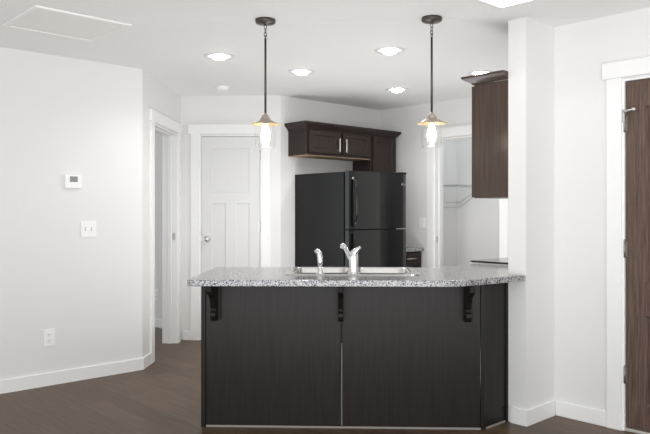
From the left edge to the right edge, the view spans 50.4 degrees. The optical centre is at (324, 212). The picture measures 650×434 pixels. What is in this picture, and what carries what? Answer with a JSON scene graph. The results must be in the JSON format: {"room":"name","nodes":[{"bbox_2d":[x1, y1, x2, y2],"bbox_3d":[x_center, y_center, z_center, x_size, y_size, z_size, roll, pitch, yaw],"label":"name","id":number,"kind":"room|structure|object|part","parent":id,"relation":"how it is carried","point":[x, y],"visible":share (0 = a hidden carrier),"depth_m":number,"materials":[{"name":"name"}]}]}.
{"room":"kitchen","nodes":[
{"label":"kitchen","id":0,"kind":"room"},
{"bbox_2d":[0,47,141,379],"bbox_3d":[-3.796,0.041,3.547,6.200,2.460,0.140,0,0,-43],"label":"wall","id":1,"kind":"structure","parent":0,"point":[60,116],"depth_m":5.20,"materials":[{"name":"paint"}]},
{"bbox_2d":[44,328,54,346],"bbox_3d":[-2.031,0.919,5.093,0.080,0.126,0.010,0,0,-43],"label":"wall outlet","id":2,"kind":"object","parent":1,"relation":"attached to","point":[49,334],"visible":1,"depth_m":5.09,"materials":[{"name":"white plastic"}]},
{"bbox_2d":[0,358,143,393],"bbox_3d":[-3.669,1.224,3.561,6.006,0.093,0.014,0,0,-43],"label":"baseboard","id":3,"kind":"structure","parent":1,"relation":"attached to","point":[71,375],"depth_m":5.19,"materials":[{"name":"paint"}]},
{"bbox_2d":[64,175,81,187],"bbox_3d":[-1.897,-0.237,5.209,0.128,0.100,0.023,0,0,-43],"label":"thermostat","id":4,"kind":"object","parent":1,"relation":"attached to","point":[70,181],"visible":1,"depth_m":5.20,"materials":[{"name":"white plastic"}]},
{"bbox_2d":[81,221,95,236],"bbox_3d":[-1.809,0.124,5.294,0.122,0.122,0.018,0,0,-43],"label":"light switch","id":5,"kind":"object","parent":1,"relation":"attached to","point":[88,228],"visible":1,"depth_m":5.30,"materials":[{"name":"white plastic"}]},
{"bbox_2d":[155,132,161,319],"bbox_3d":[-2.564,0.041,8.515,0.100,2.460,3.220,0,0,-43],"label":"wall","id":6,"kind":"structure","parent":0,"point":[158,138],"depth_m":7.68,"materials":[{"name":"paint"}]},
{"bbox_2d":[155,289,157,299],"bbox_3d":[-1.881,0.911,7.702,0.010,0.118,0.074,0,0,-43],"label":"wall outlet","id":7,"kind":"object","parent":6,"relation":"attached to","point":[156,290],"visible":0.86,"depth_m":7.70,"materials":[{"name":"white plastic"}]},
{"bbox_2d":[155,318,161,327],"bbox_3d":[-2.578,1.224,8.447,0.014,0.093,3.100,0,0,-43],"label":"baseboard","id":8,"kind":"structure","parent":6,"relation":"attached to","point":[158,323],"depth_m":7.65,"materials":[{"name":"paint"}]},
{"bbox_2d":[142,69,180,357],"bbox_3d":[-1.529,0.041,6.324,0.140,2.460,1.421,0,0,2],"label":"wall","id":9,"kind":"structure","parent":0,"point":[156,95],"depth_m":5.75,"materials":[{"name":"paint"}]},
{"bbox_2d":[143,353,150,368],"bbox_3d":[-1.472,1.224,5.714,0.014,0.093,0.216,0,0,2],"label":"baseboard","id":10,"kind":"structure","parent":9,"relation":"attached to","point":[147,359],"depth_m":5.71,"materials":[{"name":"paint"}]},
{"bbox_2d":[149,109,181,363],"bbox_3d":[-1.516,0.198,6.330,0.168,2.146,1.060,0,0,2],"label":"trim","id":11,"kind":"structure","parent":9,"relation":"attached to","point":[171,141],"depth_m":6.73,"materials":[{"name":"paint"}]},
{"bbox_3d":[-1.465,0.247,5.867,0.018,2.048,0.090,0,0,2],"label":"casing","id":12,"kind":"part","parent":11,"relation":"part of","materials":[{"name":"paint"}]},
{"bbox_3d":[-1.446,-0.826,6.327,0.026,0.098,1.060,0,0,2],"label":"head casing","id":13,"kind":"part","parent":11,"relation":"part of","materials":[{"name":"paint"}]},
{"bbox_3d":[-1.434,0.247,6.788,0.018,2.048,0.090,0,0,2],"label":"casing","id":14,"kind":"part","parent":11,"relation":"part of","materials":[{"name":"paint"}]},
{"bbox_2d":[181,95,280,339],"bbox_3d":[-0.938,0.041,6.955,0.998,2.460,0.120,0,0,2],"label":"wall","id":15,"kind":"structure","parent":0,"point":[194,109],"depth_m":6.90,"materials":[{"name":"paint"}]},
{"bbox_2d":[183,331,190,339],"bbox_3d":[-1.381,1.224,6.903,0.077,0.093,0.014,0,0,2],"label":"baseboard","id":16,"kind":"structure","parent":15,"relation":"attached to","point":[186,334],"depth_m":6.90,"materials":[{"name":"paint"}]},
{"bbox_2d":[188,124,272,339],"bbox_3d":[-0.942,0.194,6.942,0.843,2.154,0.146,0,0,2],"label":"trim","id":17,"kind":"structure","parent":15,"relation":"attached to","point":[195,130],"depth_m":6.89,"materials":[{"name":"paint"}]},
{"bbox_3d":[-1.296,0.243,6.898,0.090,2.056,0.018,0,0,2],"label":"casing","id":18,"kind":"part","parent":17,"relation":"part of","materials":[{"name":"paint"}]},
{"bbox_3d":[-0.944,-0.834,6.882,0.843,0.098,0.026,0,0,2],"label":"head casing","id":19,"kind":"part","parent":17,"relation":"part of","materials":[{"name":"paint"}]},
{"bbox_3d":[-0.591,0.243,6.874,0.090,2.056,0.018,0,0,2],"label":"casing","id":20,"kind":"part","parent":17,"relation":"part of","materials":[{"name":"paint"}]},
{"bbox_2d":[201,137,260,273],"bbox_3d":[-0.937,0.249,6.886,0.607,2.020,0.106,0,0,2],"label":"door","id":21,"kind":"structure","parent":15,"relation":"in","point":[230,166],"depth_m":6.91,"materials":[{"name":"paint"}]},
{"bbox_3d":[-1.175,0.259,6.875,0.060,0.060,0.068,0,0,2],"label":"knob","id":22,"kind":"part","parent":21,"relation":"part of","materials":[{"name":"silver metal"}]},
{"bbox_2d":[0,327,636,433],"bbox_3d":[-0.358,1.331,4.165,14.000,0.120,14.700,0,0,2],"label":"floor","id":23,"kind":"structure","parent":0,"point":[164,397],"depth_m":4.42,"materials":[{"name":"brown wood"}]},
{"bbox_2d":[295,171,406,266],"bbox_3d":[0.282,0.431,6.965,0.816,1.679,0.847,0,0,-43],"label":"refrigerator","id":24,"kind":"object","parent":23,"relation":"on","point":[366,210],"visible":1,"depth_m":6.68,"materials":[{"name":"black metal"}]},
{"bbox_3d":[0.280,0.423,6.432,0.069,0.470,0.025,0,0,40],"label":"handle","id":25,"kind":"part","parent":24,"relation":"part of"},
{"bbox_3d":[0.281,-0.099,6.430,0.067,0.455,0.027,0,0,36],"label":"handle","id":26,"kind":"part","parent":24,"relation":"part of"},
{"bbox_3d":[0.511,0.686,6.720,0.816,1.046,0.072,0,0,-43],"label":"fresh food door","id":27,"kind":"part","parent":24,"relation":"part of","materials":[{"name":"black metal"}]},
{"bbox_3d":[0.511,-0.120,6.720,0.816,0.547,0.072,0,0,-43],"label":"freezer door","id":28,"kind":"part","parent":24,"relation":"part of","materials":[{"name":"black metal"}]},
{"bbox_2d":[201,283,507,429],"bbox_3d":[0.193,0.840,4.281,1.846,0.863,0.830,0,0,2],"label":"kitchen island","id":29,"kind":"object","parent":23,"relation":"on","point":[272,356],"visible":0.86,"depth_m":4.08,"materials":[{"name":"brown wood"}]},
{"bbox_3d":[-0.642,0.521,4.100,0.052,0.224,0.012,0,0,2],"label":"plate","id":30,"kind":"part","parent":29,"relation":"part of","materials":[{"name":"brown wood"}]},
{"bbox_3d":[-0.305,0.834,4.104,0.802,0.851,0.018,0,0,2],"label":"panel","id":31,"kind":"part","parent":29,"relation":"part of","materials":[{"name":"brown wood"}]},
{"bbox_2d":[187,264,524,286],"bbox_3d":[0.369,0.389,4.425,2.241,0.036,1.259,0,0,2],"label":"island countertop","id":32,"kind":"structure","parent":29,"relation":"on","point":[468,274],"depth_m":3.91,"materials":[{"name":"stone"}]},
{"bbox_2d":[340,243,360,273],"bbox_3d":[0.141,0.274,4.199,0.072,0.180,0.187,0,0,-33],"label":"faucet","id":33,"kind":"object","parent":32,"relation":"on","point":[352,256],"visible":1,"depth_m":4.13,"materials":[{"name":"silver metal"}]},
{"bbox_3d":[0.140,0.255,4.210,0.032,0.141,0.148,0,0,-32],"label":"spout","id":34,"kind":"part","parent":33,"relation":"part of","materials":[{"name":"silver metal"}]},
{"bbox_3d":[0.179,0.237,4.151,0.079,0.079,0.045,0,0,2],"label":"lever","id":35,"kind":"part","parent":33,"relation":"part of","materials":[{"name":"silver metal"}]},
{"bbox_2d":[284,267,420,275],"bbox_3d":[0.170,0.457,4.392,0.823,0.184,0.588,0,0,2],"label":"sink","id":36,"kind":"object","parent":32,"relation":"in","point":[387,271],"visible":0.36,"depth_m":4.63,"materials":[{"name":"silver metal"}]},
{"bbox_2d":[314,248,323,273],"bbox_3d":[-0.036,0.289,4.160,0.060,0.152,0.054,0,0,2],"label":"sprayer","id":37,"kind":"object","parent":36,"relation":"on","point":[317,251],"visible":1,"depth_m":4.15,"materials":[{"name":"silver metal"}]},
{"bbox_3d":[-0.020,0.457,4.438,0.352,0.184,0.430,0,0,2],"label":"bowl","id":38,"kind":"part","parent":36,"relation":"part of","materials":[{"name":"silver metal"}]},
{"bbox_3d":[0.365,0.457,4.425,0.348,0.184,0.430,0,0,2],"label":"bowl","id":39,"kind":"part","parent":36,"relation":"part of","materials":[{"name":"silver metal"}]},
{"bbox_3d":[0.506,0.834,4.076,0.811,0.851,0.018,0,0,2],"label":"panel","id":40,"kind":"part","parent":29,"relation":"part of","materials":[{"name":"brown wood"}]},
{"bbox_3d":[0.837,0.521,4.050,0.052,0.224,0.012,0,0,2],"label":"plate","id":41,"kind":"part","parent":29,"relation":"part of","materials":[{"name":"brown wood"}]},
{"bbox_3d":[1.015,0.834,4.140,0.205,0.851,0.018,0,0,-43],"label":"angled panel","id":42,"kind":"part","parent":29,"relation":"part of","materials":[{"name":"brown wood"}]},
{"bbox_2d":[406,251,420,267],"bbox_3d":[0.685,0.840,7.480,0.444,0.863,0.650,0,0,-43],"label":"base cabinet","id":43,"kind":"object","parent":23,"relation":"on","point":[413,259],"visible":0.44,"depth_m":7.33,"materials":[{"name":"brown wood"}]},
{"bbox_2d":[406,247,423,251],"bbox_3d":[0.681,0.389,7.482,0.449,0.036,0.642,0,0,-43],"label":"countertop","id":44,"kind":"structure","parent":43,"relation":"on","point":[408,249],"depth_m":7.31,"materials":[{"name":"stone"}]},
{"bbox_2d":[470,257,507,265],"bbox_3d":[1.550,0.809,5.100,0.765,0.925,0.664,0,0,-43],"label":"range","id":45,"kind":"object","parent":23,"relation":"on","point":[496,261],"visible":0.12,"depth_m":4.99,"materials":[{"name":"silver metal"}]},
{"bbox_3d":[1.563,0.372,5.087,0.759,0.026,0.623,0,0,-43],"label":"steel trim","id":46,"kind":"part","parent":45,"relation":"part of","materials":[{"name":"silver metal"}]},
{"bbox_2d":[625,427,649,433],"bbox_3d":[2.105,1.262,3.752,0.144,0.018,0.896,0,0,-43],"label":"threshold","id":47,"kind":"object","parent":23,"relation":"on","point":[628,429],"depth_m":3.98,"materials":[{"name":"silver metal"}]},
{"bbox_2d":[0,0,649,109],"bbox_3d":[-0.358,-1.239,4.165,14.000,0.140,14.700,0,0,2],"label":"ceiling","id":48,"kind":"structure","parent":0,"point":[169,40],"depth_m":4.68,"materials":[{"name":"paint"}]},
{"bbox_2d":[1,5,131,42],"bbox_3d":[-1.604,-1.163,4.291,0.590,0.013,0.565,0,0,-43],"label":"ceiling hatch","id":49,"kind":"object","parent":48,"relation":"attached to","point":[37,19],"visible":1,"depth_m":4.27,"materials":[{"name":"paint"}]},
{"bbox_3d":[-1.604,-1.167,4.291,0.516,0.007,0.491,0,0,-43],"label":"panel","id":50,"kind":"part","parent":49,"relation":"part of","materials":[{"name":"paint"}]},
{"bbox_2d":[204,52,233,59],"bbox_3d":[-0.787,-1.155,5.145,0.220,0.029,0.220,0,0,2],"label":"recessed light","id":51,"kind":"object","parent":48,"relation":"in","point":[216,56],"visible":1,"depth_m":5.11,"materials":[{"name":"white plastic"}]},
{"bbox_2d":[215,86,229,90],"bbox_3d":[-0.951,-1.153,6.408,0.132,0.033,0.132,0,0,2],"label":"smoke detector","id":52,"kind":"object","parent":48,"relation":"attached to","point":[220,88],"visible":1,"depth_m":6.37,"materials":[{"name":"white plastic"}]},
{"bbox_2d":[251,17,279,146],"bbox_3d":[-0.360,-0.782,4.180,0.177,0.779,0.177,0,0,2],"label":"pendant light","id":53,"kind":"object","parent":48,"relation":"hanging from","point":[265,121],"visible":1,"depth_m":4.17,"materials":[{"name":"brown metal"}]},
{"bbox_3d":[-0.360,-0.549,4.180,0.177,0.029,0.177,0,0,2],"label":"lamp shade","id":54,"kind":"part","parent":53,"relation":"part of","materials":[{"name":"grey metal"}]},
{"bbox_2d":[260,113,270,123],"bbox_3d":[-0.360,-0.572,4.180,0.066,0.066,0.066,0,0,2],"label":"socket","id":55,"kind":"object","parent":53,"relation":"attached to","point":[265,117],"depth_m":4.16,"materials":[{"name":"brown metal"}]},
{"bbox_3d":[-0.360,-0.824,4.180,0.014,0.460,0.013,0,0,2],"label":"rod","id":56,"kind":"part","parent":53,"relation":"part of","materials":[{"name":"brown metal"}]},
{"bbox_2d":[255,123,275,146],"bbox_3d":[-0.360,-0.472,4.180,0.123,0.158,0.123,0,0,2],"label":"glass jar","id":57,"kind":"object","parent":53,"relation":"on","point":[265,135],"depth_m":4.17,"materials":[{"name":"glass"}]},
{"bbox_3d":[-0.360,-0.484,4.180,0.053,0.114,0.053,0,0,2],"label":"bulb","id":58,"kind":"part","parent":53,"relation":"part of","materials":[{"name":"white glass"}]},
{"bbox_2d":[288,69,314,74],"bbox_3d":[-0.193,-1.155,5.707,0.220,0.029,0.220,0,0,2],"label":"recessed light","id":59,"kind":"object","parent":48,"relation":"in","point":[292,71],"visible":1,"depth_m":5.67,"materials":[{"name":"white plastic"}]},
{"bbox_2d":[374,46,404,54],"bbox_3d":[0.464,-1.155,4.959,0.220,0.029,0.220,0,0,2],"label":"recessed light","id":60,"kind":"object","parent":48,"relation":"in","point":[389,50],"visible":1,"depth_m":4.92,"materials":[{"name":"white plastic"}]},
{"bbox_2d":[385,87,408,92],"bbox_3d":[0.681,-1.155,6.537,0.220,0.029,0.220,0,0,2],"label":"recessed light","id":61,"kind":"object","parent":48,"relation":"in","point":[393,89],"visible":1,"depth_m":6.50,"materials":[{"name":"white"}]},
{"bbox_2d":[417,15,446,147],"bbox_3d":[0.639,-0.782,4.139,0.177,0.779,0.177,0,0,2],"label":"pendant light","id":62,"kind":"object","parent":48,"relation":"hanging from","point":[431,120],"visible":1,"depth_m":4.13,"materials":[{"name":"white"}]},
{"bbox_2d":[426,112,436,122],"bbox_3d":[0.639,-0.572,4.139,0.066,0.066,0.066,0,0,2],"label":"socket","id":63,"kind":"object","parent":62,"relation":"attached to","point":[431,116],"depth_m":4.12,"materials":[{"name":"brown metal"}]},
{"bbox_2d":[421,122,441,147],"bbox_3d":[0.639,-0.472,4.139,0.123,0.158,0.123,0,0,2],"label":"glass jar","id":64,"kind":"object","parent":62,"relation":"on","point":[431,135],"depth_m":4.13,"materials":[{"name":"glass"}]},
{"bbox_3d":[0.639,-0.484,4.139,0.053,0.114,0.053,0,0,2],"label":"bulb","id":65,"kind":"part","parent":62,"relation":"part of","materials":[{"name":"white glass"}]},
{"bbox_3d":[0.639,-0.549,4.139,0.177,0.029,0.177,0,0,2],"label":"lamp shade","id":66,"kind":"part","parent":62,"relation":"part of","materials":[{"name":"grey metal"}]},
{"bbox_3d":[0.639,-0.824,4.139,0.014,0.460,0.013,0,0,2],"label":"rod","id":67,"kind":"part","parent":62,"relation":"part of","materials":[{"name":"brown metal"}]},
{"bbox_2d":[468,70,493,75],"bbox_3d":[1.306,-1.155,5.772,0.220,0.029,0.220,0,0,2],"label":"recessed light","id":68,"kind":"object","parent":48,"relation":"in","point":[479,71],"visible":0.46,"depth_m":5.72,"materials":[{"name":"white plastic"}]},
{"bbox_2d":[478,0,533,8],"bbox_3d":[0.982,-1.161,3.606,0.420,0.017,0.420,0,0,-43],"label":"recessed light","id":69,"kind":"object","parent":48,"relation":"in","point":[500,4],"visible":1,"depth_m":3.79,"materials":[{"name":"paint"}]},
{"bbox_2d":[482,0,528,6],"bbox_3d":[0.982,-1.163,3.606,0.396,0.015,0.396,0,0,-43],"label":"diffuser","id":70,"kind":"object","parent":69,"relation":"attached to","point":[496,3],"depth_m":3.79,"materials":[{"name":"white plastic"}]},
{"bbox_2d":[281,96,379,266],"bbox_3d":[0.095,0.041,7.461,1.580,2.460,0.120,0,0,-43],"label":"wall","id":71,"kind":"structure","parent":0,"point":[293,109],"depth_m":7.05,"materials":[{"name":"paint"}]},
{"bbox_2d":[284,120,373,160],"bbox_3d":[0.057,-0.730,7.121,0.968,0.329,0.321,0,0,-43],"label":"upper cabinet","id":72,"kind":"object","parent":71,"relation":"attached to","point":[306,139],"visible":1,"depth_m":6.94,"materials":[{"name":"brown wood"}]},
{"bbox_3d":[-0.008,-0.706,6.899,0.418,0.217,0.020,0,0,-43],"label":"door","id":73,"kind":"part","parent":72,"relation":"part of","materials":[{"name":"brown wood"}]},
{"bbox_3d":[0.057,-0.857,7.121,0.968,0.074,0.320,0,0,-43],"label":"crown moulding","id":74,"kind":"part","parent":72,"relation":"part of","materials":[{"name":"brown wood"}]},
{"bbox_3d":[0.326,-0.706,7.211,0.408,0.217,0.020,0,0,-43],"label":"door","id":75,"kind":"part","parent":72,"relation":"part of","materials":[{"name":"brown wood"}]},
{"bbox_2d":[353,129,400,172],"bbox_3d":[0.573,-0.501,7.603,0.442,0.785,0.320,0,0,-43],"label":"upper cabinet","id":76,"kind":"object","parent":71,"relation":"attached to","point":[382,142],"visible":0.38,"depth_m":7.49,"materials":[{"name":"brown wood"}]},
{"bbox_3d":[0.641,-0.467,7.505,0.364,0.695,0.020,0,0,-43],"label":"door","id":77,"kind":"part","parent":76,"relation":"part of","materials":[{"name":"brown wood"}]},
{"bbox_3d":[0.573,-0.857,7.603,0.442,0.074,0.320,0,0,-43],"label":"crown moulding","id":78,"kind":"part","parent":76,"relation":"part of","materials":[{"name":"brown wood"}]},
{"bbox_2d":[380,97,471,267],"bbox_3d":[1.745,0.041,6.779,0.140,2.460,3.130,0,0,-43],"label":"wall","id":79,"kind":"structure","parent":0,"point":[411,157],"depth_m":7.48,"materials":[{"name":"paint"}]},
{"bbox_2d":[419,217,424,227],"bbox_3d":[1.043,0.103,7.420,0.010,0.118,0.074,0,0,-43],"label":"wall outlet","id":80,"kind":"object","parent":79,"relation":"attached to","point":[421,219],"visible":1,"depth_m":7.42,"materials":[{"name":"white plastic"}]},
{"bbox_2d":[424,125,507,267],"bbox_3d":[1.474,0.193,7.052,0.168,2.156,1.038,0,0,-43],"label":"trim","id":81,"kind":"structure","parent":79,"relation":"attached to","point":[434,154],"depth_m":7.31,"materials":[{"name":"paint"}]},
{"bbox_3d":[1.118,0.242,7.335,0.018,2.058,0.090,0,0,-43],"label":"casing","id":82,"kind":"part","parent":81,"relation":"part of","materials":[{"name":"paint"}]},
{"bbox_3d":[1.422,-0.836,7.003,0.026,0.098,1.038,0,0,-43],"label":"head casing","id":83,"kind":"part","parent":81,"relation":"part of","materials":[{"name":"paint"}]},
{"bbox_3d":[1.732,0.242,6.677,0.018,2.058,0.090,0,0,-43],"label":"casing","id":84,"kind":"part","parent":81,"relation":"part of","materials":[{"name":"paint"}]},
{"bbox_2d":[443,139,498,266],"bbox_3d":[1.827,0.041,7.292,0.680,2.460,1.610,0,0,-43],"label":"wall","id":85,"kind":"structure","parent":0,"point":[471,230],"depth_m":7.85,"materials":[{"name":"paint"}]},
{"bbox_2d":[443,184,472,207],"bbox_3d":[1.485,-0.184,7.696,0.412,0.249,0.349,0,0,-43],"label":"wire shelf","id":86,"kind":"object","parent":85,"relation":"attached to","point":[454,185],"visible":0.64,"depth_m":7.75,"materials":[{"name":"white metal"}]},
{"bbox_2d":[508,17,554,425],"bbox_3d":[1.937,0.041,4.888,2.144,2.460,0.135,0,0,-43],"label":"column","id":87,"kind":"structure","parent":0,"point":[530,42],"depth_m":4.19,"materials":[{"name":"paint"}]},
{"bbox_2d":[461,70,507,198],"bbox_3d":[1.187,-0.480,4.494,0.588,0.771,0.309,0,0,-43],"label":"upper cabinet","id":88,"kind":"object","parent":87,"relation":"attached to","point":[489,97],"visible":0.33,"depth_m":4.31,"materials":[{"name":"brown wood"}]},
{"bbox_3d":[1.136,-0.453,4.588,0.524,0.708,0.020,0,0,-43],"label":"door","id":89,"kind":"part","parent":88,"relation":"part of","materials":[{"name":"brown wood"}]},
{"bbox_3d":[1.187,-0.840,4.494,0.588,0.050,0.309,0,0,-43],"label":"crown moulding","id":90,"kind":"part","parent":88,"relation":"part of","materials":[{"name":"brown wood"}]},
{"bbox_2d":[511,407,526,426],"bbox_3d":[1.167,1.224,4.152,0.014,0.093,0.109,0,0,-43],"label":"baseboard","id":91,"kind":"structure","parent":87,"relation":"attached to","point":[518,416],"depth_m":4.14,"materials":[{"name":"paint"}]},
{"bbox_2d":[554,7,649,414],"bbox_3d":[3.067,0.041,2.724,0.140,2.460,4.600,0,0,-43],"label":"wall","id":92,"kind":"structure","parent":0,"point":[581,49],"depth_m":4.23,"materials":[{"name":"paint"}]},
{"bbox_2d":[556,400,605,426],"bbox_3d":[1.562,1.224,4.223,0.014,0.093,0.326,0,0,-43],"label":"baseboard","id":93,"kind":"structure","parent":92,"relation":"attached to","point":[563,409],"depth_m":4.21,"materials":[{"name":"paint"}]},
{"bbox_2d":[602,56,649,430],"bbox_3d":[2.097,0.192,3.744,0.166,2.158,1.148,0,0,-43],"label":"trim","id":94,"kind":"structure","parent":92,"relation":"attached to","point":[614,73],"depth_m":4.05,"materials":[{"name":"paint"}]},
{"bbox_3d":[1.704,0.241,4.069,0.018,2.060,0.090,0,0,-43],"label":"casing","id":95,"kind":"part","parent":94,"relation":"part of","materials":[{"name":"paint"}]},
{"bbox_3d":[2.046,-0.838,3.697,0.026,0.098,1.148,0,0,-43],"label":"head casing","id":96,"kind":"part","parent":94,"relation":"part of","materials":[{"name":"paint"}]},
{"bbox_2d":[622,79,649,431],"bbox_3d":[2.050,0.242,3.712,0.103,2.014,0.905,0,0,-43],"label":"door","id":97,"kind":"structure","parent":92,"relation":"in","point":[636,121],"depth_m":3.99,"materials":[{"name":"brown wood"}]}
]}

